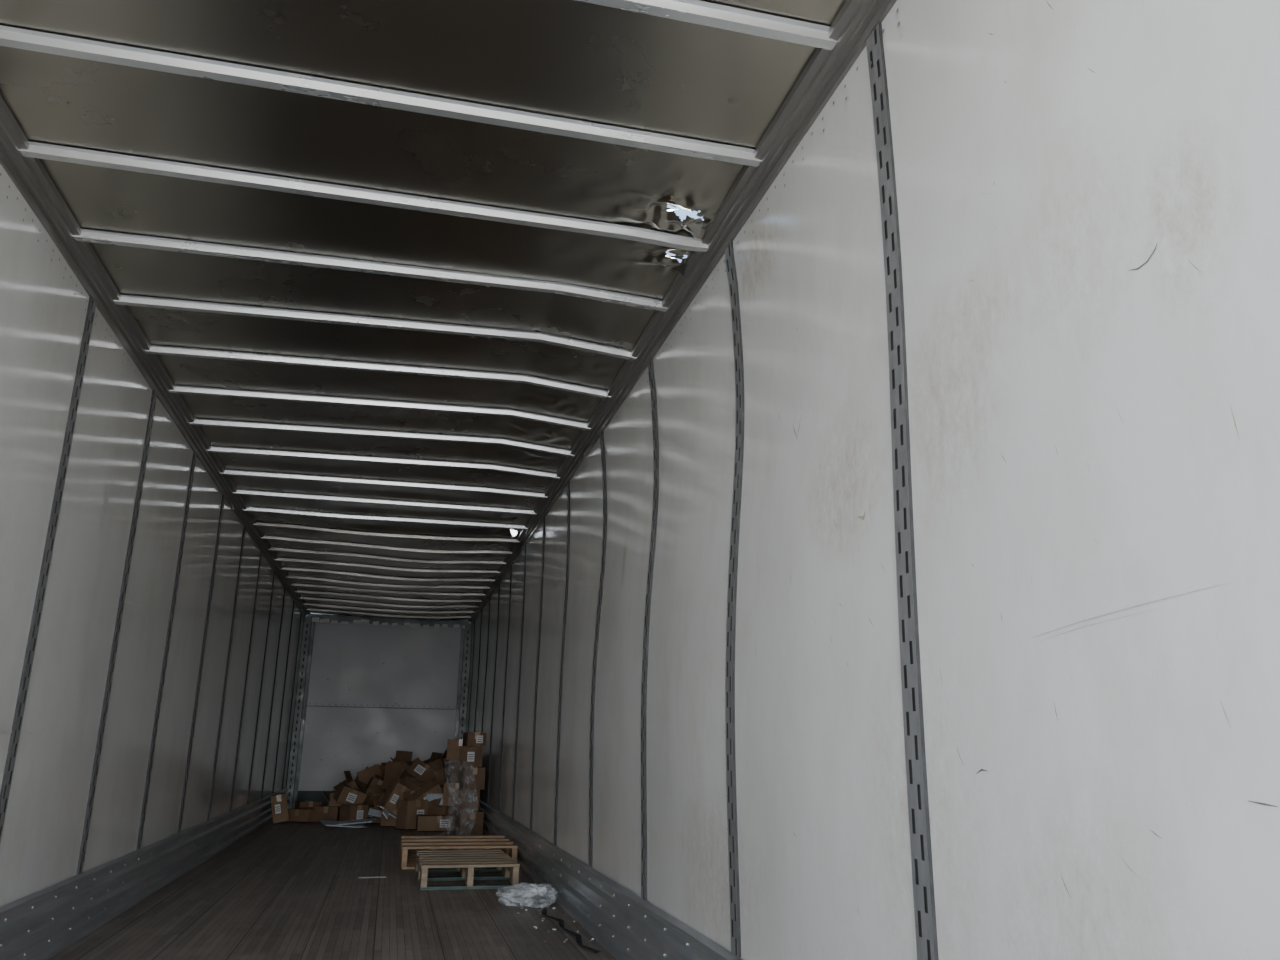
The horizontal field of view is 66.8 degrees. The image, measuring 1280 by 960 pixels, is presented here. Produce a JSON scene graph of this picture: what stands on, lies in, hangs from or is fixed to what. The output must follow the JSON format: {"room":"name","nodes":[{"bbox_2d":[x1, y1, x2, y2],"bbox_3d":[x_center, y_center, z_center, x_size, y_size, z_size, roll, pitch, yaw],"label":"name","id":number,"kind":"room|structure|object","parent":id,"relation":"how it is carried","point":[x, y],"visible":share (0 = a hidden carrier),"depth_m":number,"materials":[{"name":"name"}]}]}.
{"room":"truck trailer interior","nodes":[
{"label":"truck trailer interior","id":0,"kind":"room"},
{"bbox_2d":[0,164,304,906],"bbox_3d":[-3.235,1.366,7.018,0.066,2.820,15.600,5,-16,-13],"label":"wall","id":1,"kind":"structure","parent":0,"point":[43,313],"depth_m":4.66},
{"bbox_2d":[0,788,288,959],"bbox_3d":[-3.175,2.571,6.614,0.055,0.285,15.430,5,-16,-13],"label":"baseboard","id":2,"kind":"structure","parent":1,"relation":"attached to","point":[39,925],"depth_m":5.04,"materials":[{"name":"metal"}]},
{"bbox_2d":[0,173,301,874],"bbox_3d":[-3.175,1.240,6.934,0.024,2.450,15.262,5,-16,-13],"label":"trim","id":3,"kind":"structure","parent":1,"relation":"attached to","point":[58,494],"depth_m":4.99,"materials":[{"name":"metal"}]},
{"bbox_2d":[0,94,310,616],"bbox_3d":[-3.145,0.033,7.379,0.080,0.115,15.550,5,-16,-13],"label":"trim","id":4,"kind":"structure","parent":1,"relation":"attached to","point":[30,177],"depth_m":4.25,"materials":[{"name":"metal"}]},
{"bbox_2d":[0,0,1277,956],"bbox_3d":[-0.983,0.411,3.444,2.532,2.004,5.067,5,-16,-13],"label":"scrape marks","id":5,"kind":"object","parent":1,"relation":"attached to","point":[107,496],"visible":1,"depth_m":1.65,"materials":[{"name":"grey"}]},
{"bbox_2d":[48,818,616,959],"bbox_3d":[-2.017,2.882,6.918,2.600,0.120,15.600,5,-16,-13],"label":"floor","id":6,"kind":"structure","parent":0,"point":[286,890],"depth_m":5.34,"materials":[{"name":"brown wood"}]},
{"bbox_2d":[358,876,385,877],"bbox_3d":[-1.883,2.791,6.817,0.190,0.002,0.050,5,-16,-16],"label":"paper slip","id":7,"kind":"object","parent":6,"relation":"on","point":[375,876],"visible":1,"depth_m":6.80,"materials":[{"name":"white paper"}]},
{"bbox_2d":[270,732,486,834],"bbox_3d":[-3.276,3.665,11.974,2.326,1.053,4.297,5,-16,-13],"label":"cardboard boxes","id":8,"kind":"object","parent":6,"relation":"on","point":[402,793],"visible":0.99,"depth_m":11.04,"materials":[{"name":"cardboard"}]},
{"bbox_2d":[399,835,517,868],"bbox_3d":[-1.484,2.999,7.842,0.882,0.160,0.972,5,-16,-13],"label":"wooden pallet","id":9,"kind":"object","parent":6,"relation":"on","point":[427,842],"visible":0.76,"depth_m":7.72,"materials":[{"name":"brown wood"}]},
{"bbox_2d":[415,849,519,889],"bbox_3d":[-1.231,2.719,6.799,0.648,0.150,1.013,5,-16,-13],"label":"wooden pallet","id":10,"kind":"object","parent":6,"relation":"on","point":[466,862],"visible":0.97,"depth_m":6.63,"materials":[{"name":"brown wood"}]},
{"bbox_2d":[496,882,557,907],"bbox_3d":[-0.663,2.441,5.726,0.377,0.126,0.371,5,-16,-13],"label":"plastic bag","id":11,"kind":"object","parent":6,"relation":"on","point":[509,898],"visible":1,"depth_m":5.65,"materials":[{"name":"white"}]},
{"bbox_2d":[516,905,593,941],"bbox_3d":[-0.481,2.350,5.160,0.280,0.006,1.112,5,-16,-13],"label":"litter","id":12,"kind":"object","parent":6,"relation":"on","point":[534,905],"visible":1,"depth_m":5.25,"materials":[{"name":"beige paper"}]},
{"bbox_2d":[542,908,600,952],"bbox_3d":[-0.381,2.294,4.968,0.079,0.010,1.260,5,-16,-16],"label":"strap","id":13,"kind":"object","parent":6,"relation":"on","point":[544,911],"visible":1,"depth_m":4.84,"materials":[{"name":"black fabric"}]},
{"bbox_2d":[298,613,466,790],"bbox_3d":[-3.884,3.494,14.626,2.500,2.960,0.055,5,-16,-13],"label":"wall","id":14,"kind":"structure","parent":0,"point":[420,668],"depth_m":14.65,"materials":[{"name":"metal"}]},
{"bbox_2d":[287,614,471,808],"bbox_3d":[-3.856,3.474,14.514,2.480,2.740,0.147,5,-16,-13],"label":"trim","id":15,"kind":"structure","parent":14,"relation":"attached to","point":[309,626],"depth_m":14.41,"materials":[{"name":"metal"}]},
{"bbox_2d":[0,0,846,619],"bbox_3d":[-1.979,0.117,7.693,2.460,0.112,15.620,5,-16,-13],"label":"ceiling","id":16,"kind":"structure","parent":0,"point":[569,59],"depth_m":3.54,"materials":[{"name":"metal"}]},
{"bbox_2d":[465,0,1279,959],"bbox_3d":[-0.750,1.565,7.604,0.111,2.820,15.600,5,-16,-13],"label":"wall","id":17,"kind":"structure","parent":0,"point":[1074,165],"depth_m":1.96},
{"bbox_2d":[479,800,741,959],"bbox_3d":[-0.812,2.759,7.171,0.055,0.285,15.430,5,-16,-13],"label":"baseboard","id":18,"kind":"structure","parent":17,"relation":"attached to","point":[625,924],"depth_m":4.68,"materials":[{"name":"metal"}]},
{"bbox_2d":[467,0,896,623],"bbox_3d":[-0.797,0.220,7.933,0.080,0.115,15.550,5,-16,-13],"label":"trim","id":19,"kind":"structure","parent":17,"relation":"attached to","point":[856,20],"depth_m":3.48,"materials":[{"name":"metal"}]},
{"bbox_2d":[467,8,938,959],"bbox_3d":[-0.743,1.434,7.508,0.068,2.450,15.262,5,-16,-13],"label":"trim","id":20,"kind":"structure","parent":17,"relation":"attached to","point":[913,720],"depth_m":2.50,"materials":[{"name":"metal"}]}
]}

